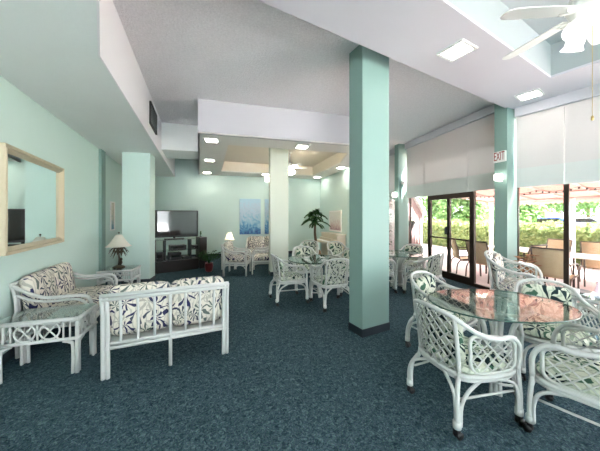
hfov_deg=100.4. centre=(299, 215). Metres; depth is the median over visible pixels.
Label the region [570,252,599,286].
patio table
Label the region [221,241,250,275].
lounge chair
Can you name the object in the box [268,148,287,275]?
column
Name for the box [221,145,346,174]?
trim
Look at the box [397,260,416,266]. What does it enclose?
seat cushion
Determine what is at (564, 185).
window
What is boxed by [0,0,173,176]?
ceiling
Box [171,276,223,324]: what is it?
cushion
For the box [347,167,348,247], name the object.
wall
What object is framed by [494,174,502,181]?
wall sconce
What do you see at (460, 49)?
diffuser
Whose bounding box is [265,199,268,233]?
picture
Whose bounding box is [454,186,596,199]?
string lights
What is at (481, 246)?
patio chair
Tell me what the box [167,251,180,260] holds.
speaker
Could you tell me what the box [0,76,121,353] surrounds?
wall
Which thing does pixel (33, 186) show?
mirror glass
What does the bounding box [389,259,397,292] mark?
rattan armchair
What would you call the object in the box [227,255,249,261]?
seat cushion
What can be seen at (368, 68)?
column
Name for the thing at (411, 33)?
ceiling
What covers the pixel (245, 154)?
ceiling
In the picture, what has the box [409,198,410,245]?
window
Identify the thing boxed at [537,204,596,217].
tree
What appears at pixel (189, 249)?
glass shelf
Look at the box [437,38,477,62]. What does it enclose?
recessed light
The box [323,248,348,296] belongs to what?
rattan armchair
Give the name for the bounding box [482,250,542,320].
rattan armchair
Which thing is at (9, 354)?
baseboard
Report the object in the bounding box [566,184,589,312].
window
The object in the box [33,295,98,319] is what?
seat cushion
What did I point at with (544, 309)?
cushion
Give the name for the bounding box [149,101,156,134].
air vent
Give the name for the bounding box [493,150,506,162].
exit sign
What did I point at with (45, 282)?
cushion
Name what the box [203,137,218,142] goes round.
recessed light
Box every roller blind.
[389,148,394,199]
[405,136,423,197]
[422,117,467,195]
[465,104,493,191]
[515,94,563,187]
[563,83,599,183]
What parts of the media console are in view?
drawer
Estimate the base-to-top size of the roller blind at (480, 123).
1.610 m
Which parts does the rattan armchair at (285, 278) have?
leg, post, leg, arm rail, seat frame, leg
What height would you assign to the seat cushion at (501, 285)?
0.108 m
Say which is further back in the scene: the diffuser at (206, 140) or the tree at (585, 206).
the tree at (585, 206)
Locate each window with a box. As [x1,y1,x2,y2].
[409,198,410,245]
[473,191,489,288]
[517,184,565,286]
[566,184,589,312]
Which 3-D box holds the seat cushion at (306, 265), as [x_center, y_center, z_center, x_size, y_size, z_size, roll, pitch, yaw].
[0.122,1.075,5.270,0.490,0.095,0.460,0,0,-14]
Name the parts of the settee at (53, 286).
rail, leg, arm, arm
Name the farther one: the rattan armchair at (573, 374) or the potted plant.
the potted plant
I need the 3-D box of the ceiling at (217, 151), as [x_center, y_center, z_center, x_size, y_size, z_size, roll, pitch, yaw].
[-0.809,-1.532,7.433,4.740,0.035,4.961,0,0,-15]
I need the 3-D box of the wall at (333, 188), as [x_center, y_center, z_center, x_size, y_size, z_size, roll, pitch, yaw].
[1.248,-0.425,9.066,0.120,3.850,2.756,0,0,-15]
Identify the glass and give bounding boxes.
[8,154,58,246]
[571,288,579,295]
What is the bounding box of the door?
[428,191,472,285]
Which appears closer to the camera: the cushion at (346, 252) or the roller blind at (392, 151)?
the cushion at (346, 252)
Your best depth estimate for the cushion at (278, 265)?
4.24 m
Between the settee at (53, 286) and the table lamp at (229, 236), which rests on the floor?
the settee at (53, 286)
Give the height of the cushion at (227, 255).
0.494 m
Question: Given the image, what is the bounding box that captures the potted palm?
[301,209,330,263]
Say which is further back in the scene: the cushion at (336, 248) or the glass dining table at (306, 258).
the cushion at (336, 248)
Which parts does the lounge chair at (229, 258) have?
leg, arm, seat frame, arm, leg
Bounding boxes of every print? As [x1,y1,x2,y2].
[111,203,113,228]
[330,212,339,230]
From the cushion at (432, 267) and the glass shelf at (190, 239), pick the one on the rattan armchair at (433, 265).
the cushion at (432, 267)
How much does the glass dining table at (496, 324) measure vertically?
0.743 m
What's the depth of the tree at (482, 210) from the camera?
20.13 m
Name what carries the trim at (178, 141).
attached to the ceiling at (49, 48)
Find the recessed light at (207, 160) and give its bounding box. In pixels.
[204,159,214,161]
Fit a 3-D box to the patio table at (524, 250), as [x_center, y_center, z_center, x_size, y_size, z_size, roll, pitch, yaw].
[5.283,1.147,6.153,0.800,0.725,1.100,0,0,-10]
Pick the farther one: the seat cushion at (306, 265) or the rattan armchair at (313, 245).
the rattan armchair at (313, 245)
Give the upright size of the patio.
0.140 m
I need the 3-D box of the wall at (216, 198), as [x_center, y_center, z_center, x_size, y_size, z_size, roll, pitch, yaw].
[-2.474,-0.425,9.572,7.001,3.850,0.150,0,0,-15]
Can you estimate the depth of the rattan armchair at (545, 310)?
2.43 m
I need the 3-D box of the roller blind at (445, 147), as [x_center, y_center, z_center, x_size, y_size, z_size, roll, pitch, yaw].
[3.452,-1.325,6.018,0.130,1.610,1.320,0,0,-13]
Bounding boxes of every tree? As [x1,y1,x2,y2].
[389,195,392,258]
[418,196,445,220]
[436,198,493,224]
[476,201,488,218]
[520,203,546,222]
[534,202,576,217]
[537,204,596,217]
[562,201,599,217]
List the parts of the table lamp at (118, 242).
lamp shade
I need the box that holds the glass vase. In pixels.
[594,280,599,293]
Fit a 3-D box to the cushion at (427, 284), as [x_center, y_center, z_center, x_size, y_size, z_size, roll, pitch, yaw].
[1.478,0.885,2.914,0.375,0.356,0.108,0,0,-34]
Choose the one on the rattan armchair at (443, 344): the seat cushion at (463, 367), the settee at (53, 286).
the seat cushion at (463, 367)
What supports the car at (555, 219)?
on the road
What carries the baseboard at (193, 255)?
attached to the wall at (216, 198)
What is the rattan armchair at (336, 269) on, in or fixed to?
on the floor
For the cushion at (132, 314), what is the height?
0.494 m
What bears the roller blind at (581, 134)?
attached to the wall window
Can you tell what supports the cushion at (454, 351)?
on the rattan armchair at (443, 344)
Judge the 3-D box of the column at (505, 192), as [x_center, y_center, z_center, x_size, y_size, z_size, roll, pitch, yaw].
[3.744,-0.330,4.533,0.336,3.660,0.226,0,0,-20]
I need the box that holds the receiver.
[169,244,186,250]
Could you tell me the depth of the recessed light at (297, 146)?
5.42 m
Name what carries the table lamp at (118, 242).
on the end table at (135, 270)
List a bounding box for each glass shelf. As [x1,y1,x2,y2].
[155,237,197,240]
[156,248,198,251]
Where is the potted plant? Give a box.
[196,250,221,271]
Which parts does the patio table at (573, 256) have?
leg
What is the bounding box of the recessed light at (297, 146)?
[294,144,309,148]
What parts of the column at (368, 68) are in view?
baseboard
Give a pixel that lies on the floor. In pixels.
(293, 376)
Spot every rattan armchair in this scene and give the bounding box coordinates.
[269,254,308,306]
[292,246,322,291]
[296,240,319,264]
[309,258,348,311]
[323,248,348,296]
[327,241,346,257]
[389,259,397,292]
[397,244,423,276]
[403,252,447,295]
[405,270,480,347]
[407,299,525,440]
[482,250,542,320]
[512,278,599,380]
[523,323,599,432]
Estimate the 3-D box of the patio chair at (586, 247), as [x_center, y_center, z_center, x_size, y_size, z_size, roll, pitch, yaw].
[6.463,1.043,5.387,0.547,0.937,0.598,0,0,41]
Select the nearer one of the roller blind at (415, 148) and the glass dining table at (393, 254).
the glass dining table at (393, 254)
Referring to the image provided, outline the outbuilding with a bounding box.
[389,197,426,249]
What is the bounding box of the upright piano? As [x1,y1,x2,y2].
[317,232,345,255]
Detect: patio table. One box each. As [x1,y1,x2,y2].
[485,245,547,278]
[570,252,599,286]
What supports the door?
on the floor
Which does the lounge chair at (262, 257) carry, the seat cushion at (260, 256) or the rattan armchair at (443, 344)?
the seat cushion at (260, 256)
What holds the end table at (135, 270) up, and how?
on the floor
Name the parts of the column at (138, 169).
baseboard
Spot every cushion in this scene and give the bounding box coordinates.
[19,269,58,318]
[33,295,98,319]
[47,262,75,294]
[65,285,112,294]
[108,281,170,334]
[113,325,168,335]
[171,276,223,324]
[173,316,221,325]
[223,241,234,260]
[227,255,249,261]
[248,236,263,248]
[254,253,268,260]
[264,236,268,248]
[274,255,282,276]
[275,271,304,280]
[295,248,311,263]
[296,264,315,270]
[303,242,315,253]
[314,275,347,284]
[324,260,345,280]
[329,243,341,254]
[344,250,348,260]
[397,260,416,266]
[404,246,420,260]
[408,268,438,275]
[415,275,437,303]
[419,303,473,322]
[421,304,465,361]
[422,336,508,374]
[427,255,440,272]
[491,256,502,284]
[493,277,538,291]
[516,317,596,346]
[521,284,572,322]
[536,351,599,397]
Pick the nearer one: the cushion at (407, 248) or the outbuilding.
the cushion at (407, 248)
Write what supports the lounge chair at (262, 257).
on the floor
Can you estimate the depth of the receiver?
6.84 m
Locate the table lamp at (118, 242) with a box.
[106,232,131,268]
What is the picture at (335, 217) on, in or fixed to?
attached to the wall at (333, 188)
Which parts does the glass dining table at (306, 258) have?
pedestal leg, glass, pedestal leg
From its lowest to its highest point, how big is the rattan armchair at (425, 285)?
0.841 m
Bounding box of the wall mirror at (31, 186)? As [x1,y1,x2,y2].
[0,142,63,255]
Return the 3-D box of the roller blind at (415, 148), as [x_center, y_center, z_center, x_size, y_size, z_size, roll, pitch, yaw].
[3.223,-1.325,7.011,0.130,1.610,0.720,0,0,-13]
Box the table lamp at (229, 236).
[225,232,233,240]
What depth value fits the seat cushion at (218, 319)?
2.69 m
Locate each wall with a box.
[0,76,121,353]
[155,159,319,254]
[320,168,346,249]
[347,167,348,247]
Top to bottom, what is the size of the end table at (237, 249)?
0.528 m
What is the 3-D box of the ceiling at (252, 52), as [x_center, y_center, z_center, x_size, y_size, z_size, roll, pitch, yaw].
[-2.375,-2.210,3.250,13.250,0.120,17.500,0,0,0]
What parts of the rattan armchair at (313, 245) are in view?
arm rail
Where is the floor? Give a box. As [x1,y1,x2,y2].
[0,253,599,450]
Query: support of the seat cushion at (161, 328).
on the settee at (131, 314)
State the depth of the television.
6.91 m
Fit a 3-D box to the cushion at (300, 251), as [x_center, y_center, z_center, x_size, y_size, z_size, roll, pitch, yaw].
[0.074,0.885,5.459,0.375,0.356,0.108,0,0,-14]
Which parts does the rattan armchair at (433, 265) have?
leg, seat frame, arm rail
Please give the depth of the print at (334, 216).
8.78 m
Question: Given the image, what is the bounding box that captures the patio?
[423,244,599,305]
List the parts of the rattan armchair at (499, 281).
post, seat frame, arm rail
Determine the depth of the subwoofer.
6.56 m
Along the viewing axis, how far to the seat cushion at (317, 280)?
4.04 m
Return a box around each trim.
[96,0,174,176]
[99,149,105,284]
[161,122,197,159]
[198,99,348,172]
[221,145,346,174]
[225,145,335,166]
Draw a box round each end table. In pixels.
[0,304,97,383]
[96,265,140,285]
[221,249,237,269]
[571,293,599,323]
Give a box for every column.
[122,152,154,283]
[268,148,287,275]
[348,45,389,337]
[395,144,408,259]
[494,104,516,300]
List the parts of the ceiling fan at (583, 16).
blade, blade, lamp shade, lamp shade, motor, pull chain, blade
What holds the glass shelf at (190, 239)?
attached to the media console
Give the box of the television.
[155,210,197,239]
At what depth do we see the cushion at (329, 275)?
4.00 m
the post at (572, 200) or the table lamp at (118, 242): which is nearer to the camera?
the table lamp at (118, 242)
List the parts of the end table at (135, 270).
leg, glass, leg, leg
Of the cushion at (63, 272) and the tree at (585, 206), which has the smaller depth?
the cushion at (63, 272)
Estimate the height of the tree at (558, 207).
6.957 m
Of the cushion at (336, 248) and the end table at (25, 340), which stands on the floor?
the end table at (25, 340)
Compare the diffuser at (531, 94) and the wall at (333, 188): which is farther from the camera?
the wall at (333, 188)
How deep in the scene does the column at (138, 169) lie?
5.54 m
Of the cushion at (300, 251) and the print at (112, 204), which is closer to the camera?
the cushion at (300, 251)
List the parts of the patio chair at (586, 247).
leg, rail, arm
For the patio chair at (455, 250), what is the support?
on the patio
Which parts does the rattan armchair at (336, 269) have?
leg, leg, post, arm rail, seat frame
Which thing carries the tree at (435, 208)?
on the lawn
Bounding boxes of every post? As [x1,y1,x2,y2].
[489,203,492,255]
[570,198,576,272]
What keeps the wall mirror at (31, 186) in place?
attached to the wall at (25, 125)
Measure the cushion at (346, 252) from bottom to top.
0.356 m
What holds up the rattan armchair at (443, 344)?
on the floor
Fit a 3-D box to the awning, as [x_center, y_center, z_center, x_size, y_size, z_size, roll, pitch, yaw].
[5.959,-0.700,5.691,4.394,0.720,6.999,0,0,-21]
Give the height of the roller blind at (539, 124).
1.400 m
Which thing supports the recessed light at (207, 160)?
in the ceiling at (217, 151)
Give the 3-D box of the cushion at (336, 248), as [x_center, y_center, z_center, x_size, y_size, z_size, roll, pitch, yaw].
[0.924,0.885,6.476,0.375,0.356,0.108,0,0,-18]
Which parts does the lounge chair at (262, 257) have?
arm, arm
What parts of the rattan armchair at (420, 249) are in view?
arm rail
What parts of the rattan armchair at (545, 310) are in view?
post, leg, arm rail, seat frame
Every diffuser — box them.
[205,139,216,141]
[442,42,472,59]
[518,91,540,99]
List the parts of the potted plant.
pot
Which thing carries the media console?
on the floor
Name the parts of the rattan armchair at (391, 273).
leg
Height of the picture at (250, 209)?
1.360 m
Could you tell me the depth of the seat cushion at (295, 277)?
4.26 m
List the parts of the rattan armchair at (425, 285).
leg, post, arm rail, seat frame, leg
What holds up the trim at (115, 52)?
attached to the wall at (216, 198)
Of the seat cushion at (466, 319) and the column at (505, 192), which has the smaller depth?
the seat cushion at (466, 319)
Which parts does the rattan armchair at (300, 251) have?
arm rail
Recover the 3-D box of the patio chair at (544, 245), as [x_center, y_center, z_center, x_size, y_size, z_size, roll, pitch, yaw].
[4.700,1.043,5.274,0.547,0.937,0.598,0,0,-18]
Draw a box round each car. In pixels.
[531,217,581,227]
[575,217,599,224]
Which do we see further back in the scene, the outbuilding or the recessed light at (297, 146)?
the outbuilding
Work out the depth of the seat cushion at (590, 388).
1.65 m
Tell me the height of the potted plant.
0.591 m
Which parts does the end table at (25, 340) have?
leg, leg, frame, leg, leg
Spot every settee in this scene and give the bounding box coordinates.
[9,262,117,358]
[99,276,228,380]
[245,236,268,265]
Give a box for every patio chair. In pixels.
[451,237,479,273]
[465,241,491,283]
[520,244,547,284]
[530,238,572,280]
[530,246,579,287]
[579,241,599,286]
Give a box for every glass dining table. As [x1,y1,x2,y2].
[288,254,339,297]
[389,250,423,288]
[427,289,581,396]
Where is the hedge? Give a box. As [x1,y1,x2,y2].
[423,218,599,268]
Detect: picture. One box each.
[110,201,114,230]
[240,199,260,233]
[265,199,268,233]
[329,210,341,231]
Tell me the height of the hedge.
1.541 m
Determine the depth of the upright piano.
8.34 m
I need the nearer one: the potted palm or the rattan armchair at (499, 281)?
the rattan armchair at (499, 281)
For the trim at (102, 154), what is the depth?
5.28 m
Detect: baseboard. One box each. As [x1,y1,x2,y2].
[2,273,115,365]
[166,251,291,257]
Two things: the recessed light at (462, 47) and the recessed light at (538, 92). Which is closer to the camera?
the recessed light at (462, 47)
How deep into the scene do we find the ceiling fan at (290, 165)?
7.25 m
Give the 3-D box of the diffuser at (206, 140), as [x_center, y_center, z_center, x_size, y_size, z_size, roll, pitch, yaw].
[-1.764,-1.511,4.984,0.220,0.008,0.220,0,0,-15]
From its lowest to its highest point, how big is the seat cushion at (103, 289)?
0.150 m
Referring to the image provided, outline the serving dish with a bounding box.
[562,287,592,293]
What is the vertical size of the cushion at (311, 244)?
0.356 m
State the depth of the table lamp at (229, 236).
7.12 m
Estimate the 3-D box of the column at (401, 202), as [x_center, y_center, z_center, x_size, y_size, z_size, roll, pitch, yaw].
[3.073,-0.330,7.566,0.356,3.660,0.216,0,0,-13]
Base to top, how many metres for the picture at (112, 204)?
0.700 m
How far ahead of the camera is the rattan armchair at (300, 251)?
5.40 m
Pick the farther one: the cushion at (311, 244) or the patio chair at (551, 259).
the cushion at (311, 244)
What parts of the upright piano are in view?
lid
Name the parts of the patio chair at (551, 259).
rail, arm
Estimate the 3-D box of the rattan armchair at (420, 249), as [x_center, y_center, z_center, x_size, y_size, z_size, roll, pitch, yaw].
[2.517,1.080,5.737,0.603,0.841,0.606,0,0,45]
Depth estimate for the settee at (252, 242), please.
7.99 m
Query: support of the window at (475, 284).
attached to the wall window
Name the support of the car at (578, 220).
on the road
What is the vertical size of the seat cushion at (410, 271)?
0.095 m
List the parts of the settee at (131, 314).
leg, rail, rail, seat frame, leg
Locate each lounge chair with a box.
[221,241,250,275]
[251,246,268,274]
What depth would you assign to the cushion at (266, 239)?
8.05 m
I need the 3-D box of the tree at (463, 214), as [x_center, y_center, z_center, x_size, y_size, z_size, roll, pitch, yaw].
[9.394,-0.569,14.087,3.327,4.214,3.271,0,0,0]
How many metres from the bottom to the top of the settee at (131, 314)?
0.847 m
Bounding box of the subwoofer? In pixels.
[156,252,162,261]
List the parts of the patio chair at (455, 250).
rail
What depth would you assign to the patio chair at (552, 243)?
6.24 m
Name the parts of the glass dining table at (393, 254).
pedestal leg, pedestal leg, pedestal leg, glass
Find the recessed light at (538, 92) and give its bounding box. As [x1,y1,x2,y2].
[514,88,544,101]
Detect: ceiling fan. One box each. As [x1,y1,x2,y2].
[288,152,306,174]
[500,0,599,120]
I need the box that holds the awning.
[461,182,599,205]
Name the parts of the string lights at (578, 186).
cord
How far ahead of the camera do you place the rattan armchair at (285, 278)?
4.26 m
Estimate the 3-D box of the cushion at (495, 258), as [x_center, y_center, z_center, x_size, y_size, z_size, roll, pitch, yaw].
[2.892,0.799,3.674,0.123,0.406,0.359,0,0,44]
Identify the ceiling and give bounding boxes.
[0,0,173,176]
[113,0,493,149]
[198,131,348,178]
[258,0,599,108]
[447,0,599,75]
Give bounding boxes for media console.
[155,236,206,273]
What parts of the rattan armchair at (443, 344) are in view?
leg, post, post, leg, seat frame, arm rail, leg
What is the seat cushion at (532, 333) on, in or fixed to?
on the rattan armchair at (545, 310)
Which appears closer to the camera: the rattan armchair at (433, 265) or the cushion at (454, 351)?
the cushion at (454, 351)
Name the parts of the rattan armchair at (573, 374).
leg, arm rail, seat frame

